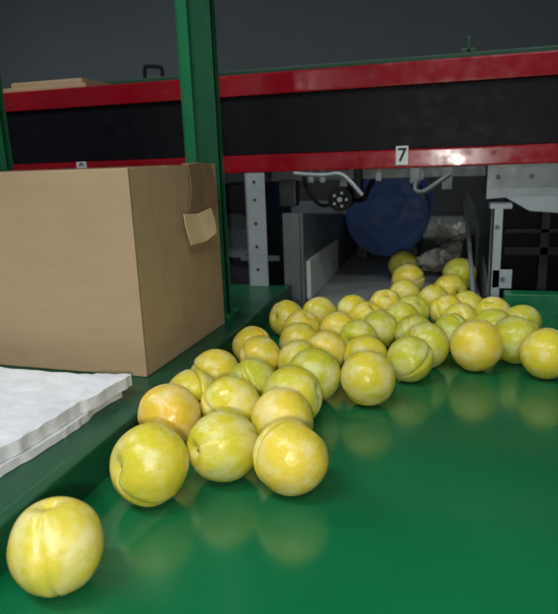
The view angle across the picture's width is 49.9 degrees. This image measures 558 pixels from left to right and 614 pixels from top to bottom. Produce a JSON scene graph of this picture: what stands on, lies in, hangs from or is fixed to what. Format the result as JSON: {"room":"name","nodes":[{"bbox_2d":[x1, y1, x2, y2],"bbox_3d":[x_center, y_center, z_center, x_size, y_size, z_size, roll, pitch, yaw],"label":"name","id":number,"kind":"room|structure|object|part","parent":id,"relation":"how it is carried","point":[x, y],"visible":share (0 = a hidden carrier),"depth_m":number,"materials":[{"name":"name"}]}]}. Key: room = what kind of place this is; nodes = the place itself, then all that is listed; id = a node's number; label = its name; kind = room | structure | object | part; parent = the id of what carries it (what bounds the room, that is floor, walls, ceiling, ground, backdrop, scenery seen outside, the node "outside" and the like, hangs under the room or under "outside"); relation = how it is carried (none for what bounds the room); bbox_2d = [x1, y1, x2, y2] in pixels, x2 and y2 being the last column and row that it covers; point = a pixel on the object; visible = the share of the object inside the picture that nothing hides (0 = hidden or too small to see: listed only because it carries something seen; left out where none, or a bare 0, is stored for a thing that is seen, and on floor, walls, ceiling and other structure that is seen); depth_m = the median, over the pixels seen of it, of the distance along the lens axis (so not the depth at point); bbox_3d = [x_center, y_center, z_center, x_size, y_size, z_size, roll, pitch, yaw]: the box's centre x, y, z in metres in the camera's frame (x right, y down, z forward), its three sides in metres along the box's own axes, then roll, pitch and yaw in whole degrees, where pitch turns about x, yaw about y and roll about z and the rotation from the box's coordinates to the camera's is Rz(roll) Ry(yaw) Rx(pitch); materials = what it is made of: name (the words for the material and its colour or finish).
{"room":"processing plant","nodes":[
{"label":"processing plant","id":0,"kind":"room"},
{"bbox_2d":[0,0,557,88],"bbox_3d":[1.015,-1.246,3.514,6.400,2.850,0.100,2,14,16],"label":"wall","id":1,"kind":"structure","parent":0,"point":[41,40],"depth_m":3.68,"materials":[{"name":"paint"}]},
{"bbox_3d":[0.242,0.932,0.975,6.400,0.100,6.300,2,14,16],"label":"floor","id":2,"kind":"structure","parent":0,"visible":0},
{"bbox_2d":[225,179,291,284],"bbox_3d":[-0.003,0.239,1.417,0.170,1.050,0.272,2,14,16],"label":"housing","id":3,"kind":"object","parent":2,"relation":"on","point":[234,191],"visible":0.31,"depth_m":1.23,"materials":[{"name":"metal"}]},
{"bbox_3d":[-0.023,-0.097,1.196,0.110,0.010,0.010,2,14,16],"label":"slide rod","id":4,"kind":"part","parent":3,"relation":"part of","materials":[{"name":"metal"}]},
{"bbox_2d":[0,284,557,613],"bbox_3d":[0.264,0.632,0.141,2.170,0.882,1.900,2,14,16],"label":"table","id":5,"kind":"object","parent":2,"relation":"on","point":[440,495],"visible":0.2,"depth_m":0.43,"materials":[{"name":"green paint"}]},
{"bbox_2d":[0,74,13,170],"bbox_3d":[-0.440,-0.640,0.806,0.059,1.320,0.042,2,14,16],"label":"steel post","id":6,"kind":"object","parent":5,"relation":"on","point":[6,162],"visible":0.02,"depth_m":0.89,"materials":[{"name":"metal"}]},
{"bbox_2d":[0,367,131,477],"bbox_3d":[-0.351,0.092,0.541,0.379,0.020,0.249,2,14,16],"label":"paper sheets","id":7,"kind":"object","parent":5,"relation":"on","point":[39,409],"visible":1,"depth_m":0.52,"materials":[{"name":"white paper"}]},
{"bbox_2d":[0,163,224,376],"bbox_3d":[-0.275,-0.063,0.751,0.373,0.215,0.213,2,15,17],"label":"cardboard box","id":8,"kind":"object","parent":5,"relation":"on","point":[109,270],"visible":1,"depth_m":0.63,"materials":[{"name":"brown cardboard"}]},
{"bbox_2d":[174,0,239,317],"bbox_3d":[-0.114,-0.630,0.715,0.055,1.320,0.042,2,14,16],"label":"steel post","id":9,"kind":"object","parent":5,"relation":"on","point":[195,20],"visible":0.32,"depth_m":0.79,"materials":[{"name":"metal"}]},
{"bbox_3d":[-0.090,0.008,0.873,0.055,0.005,0.042,2,14,16],"label":"foot plate","id":10,"kind":"part","parent":9,"relation":"part of","materials":[{"name":"green paint"}]},
{"bbox_2d":[244,173,268,285],"bbox_3d":[-0.034,-0.135,1.048,0.035,0.194,0.036,2,14,16],"label":"upright","id":11,"kind":"object","parent":5,"relation":"on","point":[255,198],"visible":1,"depth_m":1.03,"materials":[{"name":"grey metal"}]},
{"bbox_2d":[7,250,557,597],"bbox_3d":[0.144,0.030,0.760,0.395,0.060,1.007,2,14,16],"label":"plums","id":12,"kind":"object","parent":5,"relation":"on","point":[232,417],"visible":1,"depth_m":0.56,"materials":[{"name":"yellow food"}]},
{"bbox_3d":[0.940,0.038,0.794,1.212,0.090,0.030,2,14,16],"label":"rail","id":13,"kind":"part","parent":5,"relation":"part of","materials":[{"name":"green metal"}]},
{"bbox_2d":[224,165,503,275],"bbox_3d":[0.208,-0.165,2.599,4.200,1.250,0.160,2,14,16],"label":"machine housing","id":14,"kind":"object","parent":2,"relation":"on","point":[447,202],"visible":0.02,"depth_m":2.43,"materials":[{"name":"metal"}]},
{"bbox_2d":[278,192,512,306],"bbox_3d":[0.392,0.147,1.801,0.400,1.016,1.502,2,14,16],"label":"conveyor","id":15,"kind":"object","parent":2,"relation":"on","point":[318,252],"visible":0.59,"depth_m":1.14,"materials":[{"name":"metal"}]},
{"bbox_3d":[0.024,-0.071,1.051,0.029,0.185,0.007,2,14,16],"label":"plate","id":16,"kind":"part","parent":15,"relation":"part of","materials":[{"name":"metal"}]},
{"bbox_3d":[0.227,-0.239,1.698,0.006,0.185,1.395,2,14,16],"label":"plate","id":17,"kind":"part","parent":15,"relation":"part of","materials":[{"name":"metal"}]},
{"bbox_2d":[346,178,433,258],"bbox_3d":[0.298,-0.252,1.569,0.197,0.206,0.392,2,14,16],"label":"drum","id":18,"kind":"object","parent":15,"relation":"on","point":[393,218],"visible":0.73,"depth_m":1.40,"materials":[{"name":"plastic"}]},
{"bbox_2d":[417,240,462,271],"bbox_3d":[0.355,-0.121,1.377,0.142,0.037,0.262,4,15,24],"label":"plastic sheet","id":19,"kind":"object","parent":15,"relation":"on","point":[434,260],"visible":0.77,"depth_m":1.34,"materials":[{"name":"plastic"}]},
{"bbox_2d":[435,218,466,245],"bbox_3d":[0.500,-0.223,1.740,0.085,0.046,0.379,2,14,16],"label":"plastic sheet","id":20,"kind":"object","parent":15,"relation":"on","point":[446,233],"visible":0.92,"depth_m":1.68,"materials":[{"name":"plastic"}]},
{"bbox_3d":[0.346,-0.108,1.090,0.010,0.153,0.234,1,14,12],"label":"guide rod","id":21,"kind":"part","parent":15,"relation":"part of","materials":[{"name":"metal"}]},
{"bbox_3d":[0.525,-0.203,1.625,0.005,0.130,1.390,2,14,16],"label":"plate","id":22,"kind":"part","parent":15,"relation":"part of","materials":[{"name":"metal"}]},
{"bbox_3d":[0.345,-0.066,0.959,0.016,0.195,0.004,2,14,16],"label":"bracket stem","id":23,"kind":"part","parent":15,"relation":"part of","materials":[{"name":"metal"}]},
{"bbox_2d":[499,198,557,298],"bbox_3d":[0.821,0.270,1.116,0.800,1.074,0.070,2,14,16],"label":"guard","id":24,"kind":"object","parent":2,"relation":"on","point":[529,248],"visible":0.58,"depth_m":1.13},
{"bbox_2d":[13,143,557,173],"bbox_3d":[-0.228,-0.282,1.203,4.100,0.029,0.260,2,14,16],"label":"rail","id":25,"kind":"object","parent":24,"relation":"on","point":[524,153],"visible":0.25,"depth_m":0.97,"materials":[{"name":"red metal"}]},
{"bbox_2d":[76,162,86,168],"bbox_3d":[-0.364,-0.258,1.108,0.020,0.020,0.002,2,14,16],"label":"number label","id":26,"kind":"object","parent":25,"relation":"attached to","point":[79,164],"visible":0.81,"depth_m":1.11,"materials":[{"name":"white paper"}]},
{"bbox_2d":[6,76,557,164],"bbox_3d":[-0.231,-0.342,1.187,4.100,0.095,0.242,2,14,16],"label":"band","id":27,"kind":"object","parent":25,"relation":"on","point":[518,111],"visible":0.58,"depth_m":0.98,"materials":[{"name":"black rubber"}]},
{"bbox_2d":[3,50,557,112],"bbox_3d":[-0.233,-0.405,1.173,4.100,0.034,0.260,2,14,16],"label":"rail","id":28,"kind":"object","parent":27,"relation":"on","point":[539,63],"visible":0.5,"depth_m":0.96,"materials":[{"name":"red metal"}]},
{"bbox_2d":[3,78,112,92],"bbox_3d":[-0.435,-0.442,1.226,0.200,0.026,0.170,2,14,16],"label":"flattened cardboard","id":29,"kind":"object","parent":28,"relation":"on","point":[74,82],"visible":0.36,"depth_m":1.16,"materials":[{"name":"brown cardboard"}]},
{"bbox_3d":[-0.436,-0.435,1.223,0.200,0.014,0.160,2,14,16],"label":"panel","id":30,"kind":"part","parent":29,"relation":"part of","materials":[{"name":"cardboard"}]},
{"bbox_3d":[-0.432,-0.452,1.234,0.160,0.012,0.150,2,14,16],"label":"panel","id":31,"kind":"part","parent":29,"relation":"part of","materials":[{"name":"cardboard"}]},
{"bbox_2d":[102,36,557,83],"bbox_3d":[0.663,-0.457,1.028,2.300,0.068,0.023,2,14,16],"label":"rail","id":32,"kind":"object","parent":28,"relation":"attached to","point":[468,51],"visible":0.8,"depth_m":1.16,"materials":[{"name":"metal"}]},
{"bbox_3d":[-0.270,-0.504,1.286,0.050,0.033,0.008,2,14,16],"label":"handle","id":33,"kind":"part","parent":32,"relation":"part of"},
{"bbox_2d":[272,165,485,211],"bbox_3d":[0.155,-0.195,0.994,0.355,0.067,0.097,2,14,16],"label":"mechanism","id":34,"kind":"object","parent":25,"relation":"attached to","point":[340,199],"visible":0.99,"depth_m":0.99,"materials":[{"name":"metal"}]},
{"bbox_3d":[0.081,-0.201,0.979,0.123,0.043,0.009,5,16,27],"label":"hook arm","id":35,"kind":"part","parent":34,"relation":"part of","materials":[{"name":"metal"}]},
{"bbox_3d":[0.104,-0.180,0.998,0.040,0.040,0.035,2,14,16],"label":"adjust knob","id":36,"kind":"part","parent":34,"relation":"part of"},
{"bbox_3d":[0.110,-0.207,1.016,0.012,0.049,0.015,2,14,16],"label":"knob arm","id":37,"kind":"part","parent":34,"relation":"part of","materials":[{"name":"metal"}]},
{"bbox_2d":[396,146,407,164],"bbox_3d":[0.195,-0.241,0.953,0.019,0.029,0.002,2,14,16],"label":"number label","id":38,"kind":"object","parent":25,"relation":"attached to","point":[401,151],"visible":1,"depth_m":0.95,"materials":[{"name":"white paper"}]},
{"bbox_2d":[486,163,557,212],"bbox_3d":[0.456,-0.184,0.953,0.242,0.089,0.030,2,14,16],"label":"plate","id":39,"kind":"object","parent":25,"relation":"attached to","point":[534,187],"visible":0.98,"depth_m":0.96,"materials":[{"name":"white metal"}]},
{"bbox_3d":[0.606,-0.098,1.050,0.400,0.015,0.010,2,14,16],"label":"rail","id":40,"kind":"part","parent":24,"relation":"part of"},
{"bbox_3d":[0.605,-0.133,1.041,0.400,0.008,0.010,2,14,16],"label":"rail","id":41,"kind":"part","parent":24,"relation":"part of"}
]}

